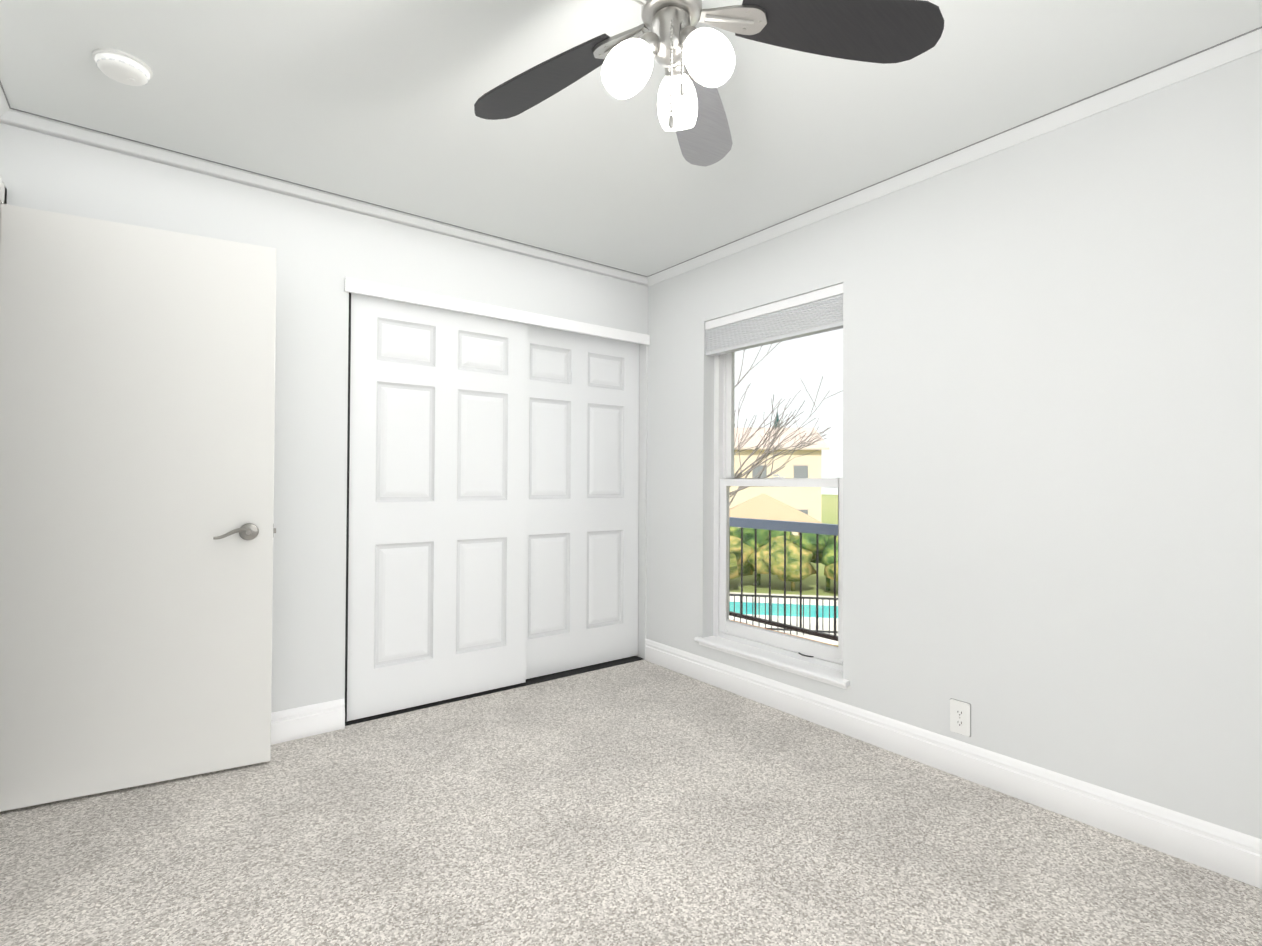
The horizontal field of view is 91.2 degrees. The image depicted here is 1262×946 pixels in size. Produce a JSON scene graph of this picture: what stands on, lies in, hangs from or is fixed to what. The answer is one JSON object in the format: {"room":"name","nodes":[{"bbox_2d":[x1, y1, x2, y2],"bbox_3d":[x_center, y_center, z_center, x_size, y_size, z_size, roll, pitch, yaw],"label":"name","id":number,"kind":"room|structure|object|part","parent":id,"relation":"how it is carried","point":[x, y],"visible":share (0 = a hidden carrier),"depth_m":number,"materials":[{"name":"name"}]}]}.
{"room":"empty bedroom","nodes":[
{"label":"empty bedroom","id":0,"kind":"room"},
{"bbox_2d":[0,123,647,712],"bbox_3d":[-1.112,-0.042,3.100,3.320,2.408,0.200,1,-1,-38],"label":"wall","id":1,"kind":"structure","parent":0,"point":[324,251],"depth_m":2.74,"materials":[{"name":"white paint"}]},
{"bbox_2d":[0,81,15,125],"bbox_3d":[-0.923,-1.251,0.524,0.041,0.046,4.122,1,-1,-38],"label":"crown molding","id":2,"kind":"structure","parent":1,"relation":"attached to","point":[7,114],"depth_m":2.14,"materials":[{"name":"white paint"}]},
{"bbox_2d":[271,698,344,744],"bbox_3d":[-1.755,1.086,2.459,1.144,0.132,0.016,1,-1,-38],"label":"baseboard","id":3,"kind":"structure","parent":1,"relation":"attached to","point":[314,719],"depth_m":2.71,"materials":[{"name":"white paint"}]},
{"bbox_2d":[14,109,647,285],"bbox_3d":[-1.036,-1.223,3.015,2.790,0.046,0.042,1,-1,-38],"label":"crown molding","id":4,"kind":"structure","parent":1,"relation":"attached to","point":[24,120],"depth_m":2.67,"materials":[{"name":"white paint"}]},
{"bbox_2d":[347,293,527,720],"bbox_3d":[-0.950,0.148,3.147,0.919,2.000,0.034,1,-1,-38],"label":"closet door","id":5,"kind":"structure","parent":1,"relation":"in","point":[437,516],"depth_m":3.10,"materials":[{"name":"white paint"}]},
{"bbox_2d":[345,292,642,725],"bbox_3d":[-0.663,0.161,3.441,1.760,2.014,0.187,1,-1,-38],"label":"trim","id":6,"kind":"structure","parent":1,"relation":"attached to","point":[539,679],"depth_m":2.95,"materials":[{"name":"black metal"}]},
{"bbox_2d":[345,277,649,344],"bbox_3d":[-0.629,-0.850,3.410,1.792,0.063,0.130,1,-1,-38],"label":"trim","id":7,"kind":"structure","parent":1,"relation":"attached to","point":[368,288],"depth_m":3.23,"materials":[{"name":"white paint"}]},
{"bbox_2d":[526,324,638,678],"bbox_3d":[-0.320,0.157,3.690,0.905,2.000,0.034,1,-1,-38],"label":"closet door","id":8,"kind":"structure","parent":1,"relation":"in","point":[582,500],"depth_m":3.69,"materials":[{"name":"white paint"}]},
{"bbox_2d":[0,660,1261,945],"bbox_3d":[-0.400,1.195,1.258,4.420,0.100,5.072,1,-1,-38],"label":"floor","id":9,"kind":"structure","parent":0,"point":[642,802],"depth_m":1.90,"materials":[{"name":"beige carpet"}]},
{"bbox_2d":[0,0,1261,275],"bbox_3d":[0.216,-1.308,1.405,3.320,0.100,4.522,1,-1,-38],"label":"ceiling","id":10,"kind":"structure","parent":0,"point":[370,100],"depth_m":2.07,"materials":[{"name":"white paint"}]},
{"bbox_2d":[92,48,152,85],"bbox_3d":[-1.566,-1.240,1.905,0.144,0.043,0.144,1,-1,-38],"label":"smoke detector","id":11,"kind":"object","parent":10,"relation":"attached to","point":[122,67],"visible":1,"depth_m":1.88,"materials":[{"name":"white plastic"}]},
{"bbox_2d":[474,0,943,166],"bbox_3d":[0.049,-0.993,1.319,1.099,0.535,1.149,1,-1,-38],"label":"fan","id":12,"kind":"object","parent":10,"relation":"hanging from","point":[698,65],"visible":1,"depth_m":1.37,"materials":[{"name":"black wood"}]},
{"bbox_3d":[-0.222,-0.986,1.555,0.227,0.057,0.444,1,-1,-38],"label":"blade","id":13,"kind":"part","parent":12,"relation":"part of","materials":[{"name":"black wood"}]},
{"bbox_3d":[-0.008,-0.865,1.320,0.111,0.120,0.096,1,-1,-38],"label":"lamp shade","id":14,"kind":"part","parent":12,"relation":"part of","materials":[{"name":"white glass"}]},
{"bbox_3d":[0.097,-0.842,1.306,0.034,0.234,0.021,1,-1,-38],"label":"chain","id":15,"kind":"part","parent":12,"relation":"part of","materials":[{"name":"silver metal"}]},
{"bbox_3d":[0.109,-0.863,1.448,0.106,0.120,0.103,1,-1,-38],"label":"lamp shade","id":16,"kind":"part","parent":12,"relation":"part of","materials":[{"name":"white glass"}]},
{"bbox_3d":[0.189,-0.982,1.705,0.400,0.057,0.324,1,-1,-38],"label":"blade","id":17,"kind":"part","parent":12,"relation":"part of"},
{"bbox_3d":[0.162,-0.864,1.283,0.095,0.120,0.112,1,-1,-38],"label":"lamp shade","id":18,"kind":"part","parent":12,"relation":"part of","materials":[{"name":"white glass"}]},
{"bbox_3d":[0.456,-0.985,1.364,0.401,0.057,0.326,1,-1,-38],"label":"blade","id":19,"kind":"part","parent":12,"relation":"part of","materials":[{"name":"black wood"}]},
{"bbox_2d":[647,50,1261,838],"bbox_3d":[1.505,-0.038,2.266,0.200,2.408,4.322,1,-1,-38],"label":"wall","id":20,"kind":"structure","parent":0,"point":[1053,450],"depth_m":2.16,"materials":[{"name":"white paint"}]},
{"bbox_2d":[694,636,849,688],"bbox_3d":[0.704,0.952,3.166,0.123,0.040,0.970,1,-1,-38],"label":"window sill","id":21,"kind":"structure","parent":20,"relation":"attached to","point":[830,676],"depth_m":3.09,"materials":[{"name":"white paint"}]},
{"bbox_2d":[713,331,842,671],"bbox_3d":[0.780,0.036,3.232,0.108,1.809,0.903,1,-1,-38],"label":"window","id":22,"kind":"structure","parent":20,"relation":"in","point":[719,417],"depth_m":3.44,"materials":[{"name":"white plastic"}]},
{"bbox_2d":[705,283,842,356],"bbox_3d":[0.722,-0.770,3.192,0.058,0.192,0.895,1,-1,-38],"label":"window blind","id":23,"kind":"object","parent":22,"relation":"attached to","point":[813,313],"visible":0.83,"depth_m":3.12,"materials":[{"name":"grey fabric"}]},
{"bbox_3d":[0.806,-0.380,3.255,0.030,0.905,0.828,1,-1,-38],"label":"window sash upper","id":24,"kind":"part","parent":22,"relation":"part of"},
{"bbox_3d":[0.770,0.466,3.221,0.030,0.877,0.828,1,-1,-38],"label":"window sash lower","id":25,"kind":"part","parent":22,"relation":"part of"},
{"bbox_2d":[722,474,842,662],"bbox_3d":[0.767,0.451,3.219,0.034,0.889,0.776,1,-1,-38],"label":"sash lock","id":26,"kind":"object","parent":22,"relation":"attached to","point":[835,660],"visible":0.9,"depth_m":3.22,"materials":[{"name":"white plastic"}]},
{"bbox_3d":[0.770,0.452,3.221,0.006,0.770,0.736,1,-1,-38],"label":"sash glass","id":27,"kind":"part","parent":22,"relation":"part of","materials":[{"name":"clear glass"}]},
{"bbox_3d":[0.806,-0.381,3.255,0.006,0.830,0.736,1,-1,-38],"label":"sash glass","id":28,"kind":"part","parent":22,"relation":"part of","materials":[{"name":"clear glass"}]},
{"bbox_3d":[0.858,0.898,3.046,0.022,0.007,0.088,1,-1,-38],"label":"lift handle","id":29,"kind":"part","parent":22,"relation":"part of","materials":[{"name":"black"}]},
{"bbox_2d":[645,639,1261,888],"bbox_3d":[1.352,1.099,2.266,0.016,0.132,4.122,1,-1,-38],"label":"baseboard","id":30,"kind":"structure","parent":20,"relation":"attached to","point":[1233,854],"depth_m":2.23,"materials":[{"name":"white paint"}]},
{"bbox_2d":[648,26,1261,286],"bbox_3d":[1.354,-1.220,2.284,0.041,0.046,4.122,1,-1,-38],"label":"crown molding","id":31,"kind":"structure","parent":20,"relation":"attached to","point":[1194,64],"depth_m":2.25,"materials":[{"name":"white paint"}]},
{"bbox_2d":[950,698,970,736],"bbox_3d":[1.269,0.943,2.383,0.007,0.128,0.078,1,-1,-38],"label":"electrical outlet","id":32,"kind":"object","parent":20,"relation":"attached to","point":[960,717],"visible":1,"depth_m":2.38,"materials":[{"name":"white plastic"}]},
{"bbox_3d":[-0.963,-0.072,0.357,0.200,2.408,4.322,1,-1,-38],"label":"wall","id":33,"kind":"structure","parent":0,"visible":0},
{"bbox_2d":[0,177,6,231],"bbox_3d":[-1.984,0.075,1.697,0.232,2.134,0.951,1,-1,-38],"label":"door frame","id":34,"kind":"structure","parent":33,"relation":"attached to","point":[3,194],"depth_m":2.11,"materials":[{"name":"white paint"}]},
{"bbox_2d":[0,204,276,811],"bbox_3d":[-1.778,0.118,2.280,0.814,2.040,0.146,1,-1,-29],"label":"door","id":35,"kind":"structure","parent":33,"relation":"in","point":[137,409],"depth_m":2.24,"materials":[{"name":"white paint"}]},
{"bbox_3d":[-1.512,0.230,2.428,0.205,0.067,0.146,1,-1,-29],"label":"handle","id":36,"kind":"part","parent":35,"relation":"part of","materials":[{"name":"grey metal"}]},
{"label":"outside","id":37,"kind":"structure","parent":0,"visible":0},
{"bbox_2d":[729,619,837,646],"bbox_3d":[0.607,1.379,4.707,1.376,0.180,8.000,1,-1,-38],"label":"deck","id":38,"kind":"object","parent":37,"point":[783,633],"depth_m":5.02,"materials":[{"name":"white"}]},
{"bbox_2d":[729,517,837,640],"bbox_3d":[1.059,0.836,5.061,0.070,0.911,7.800,1,-1,-38],"label":"railing","id":39,"kind":"object","parent":38,"relation":"on","point":[817,529],"depth_m":4.85,"materials":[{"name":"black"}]},
{"bbox_2d":[730,494,837,645],"bbox_3d":[33.850,5.319,89.162,157.346,0.200,220.000,1,-1,-38],"label":"ground","id":40,"kind":"structure","parent":37,"point":[748,585],"depth_m":24.51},
{"bbox_2d":[730,535,753,579],"bbox_3d":[3.465,3.286,23.356,3.237,2.160,2.820,1,-1,-38],"label":"shrub","id":41,"kind":"object","parent":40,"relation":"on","point":[748,551],"depth_m":22.30,"materials":[{"name":"green plant"}]},
{"bbox_2d":[730,527,791,584],"bbox_3d":[4.977,3.094,24.046,3.025,2.576,2.876,1,-1,-38],"label":"shrub","id":42,"kind":"object","parent":40,"relation":"on","point":[749,531],"depth_m":22.87,"materials":[{"name":"green plant"}]},
{"bbox_2d":[729,493,820,534],"bbox_3d":[6.160,2.664,28.763,4.800,3.450,4.800,0,-1,11],"label":"gazebo","id":43,"kind":"object","parent":40,"relation":"on","point":[773,511],"depth_m":27.27,"materials":[{"name":"beige"}]},
{"bbox_2d":[774,412,780,427],"bbox_3d":[14.249,-0.584,60.295,5.200,10.850,5.200,1,-1,-38],"label":"conifer","id":44,"kind":"object","parent":40,"relation":"on","point":[777,419],"depth_m":60.20,"materials":[{"name":"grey plant"}]},
{"bbox_2d":[729,428,829,534],"bbox_3d":[5.768,0.692,43.029,13.800,7.720,7.800,0,-1,3],"label":"building","id":45,"kind":"structure","parent":40,"relation":"on","point":[786,493],"depth_m":39.34,"materials":[{"name":"beige paint"}]},
{"bbox_2d":[748,535,815,590],"bbox_3d":[5.742,3.352,22.851,2.639,2.040,2.218,1,-1,-38],"label":"shrub","id":46,"kind":"object","parent":40,"relation":"on","point":[777,570],"depth_m":22.08,"materials":[{"name":"green plant"}]},
{"bbox_2d":[729,592,837,644],"bbox_3d":[3.718,4.235,18.724,18.000,0.060,6.400,0,-1,11],"label":"poolside","id":47,"kind":"object","parent":40,"relation":"on","point":[806,624],"depth_m":17.74,"materials":[{"name":"beige concrete"}]},
{"bbox_2d":[730,602,837,617],"bbox_3d":[3.803,4.194,19.166,15.000,0.028,1.700,0,-1,11],"label":"pool","id":48,"kind":"object","parent":47,"relation":"on","point":[793,612],"depth_m":18.91,"materials":[{"name":"teal liquid"}]},
{"bbox_2d":[730,594,837,634],"bbox_3d":[3.219,3.677,16.153,18.013,0.988,0.050,0,-1,11],"label":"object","id":49,"kind":"object","parent":47,"relation":"on","point":[790,597],"depth_m":15.99,"materials":[{"name":"grey metal"}]},
{"bbox_2d":[729,342,842,505],"bbox_3d":[1.628,0.777,7.857,2.166,6.806,1.938,1,-1,-38],"label":"bare tree","id":50,"kind":"object","parent":40,"relation":"on","point":[767,453],"depth_m":7.74,"materials":[{"name":"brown plant"}]},
{"bbox_2d":[792,533,837,590],"bbox_3d":[7.460,3.206,23.009,3.032,2.352,3.138,1,-1,-38],"label":"shrub","id":51,"kind":"object","parent":40,"relation":"on","point":[824,543],"depth_m":22.30,"materials":[{"name":"green plant"}]},
{"bbox_2d":[824,562,837,580],"bbox_3d":[8.010,3.396,22.027,2.764,1.956,2.246,1,-1,-38],"label":"shrub","id":52,"kind":"object","parent":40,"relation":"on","point":[831,569],"depth_m":21.34,"materials":[{"name":"green plant"}]}
]}

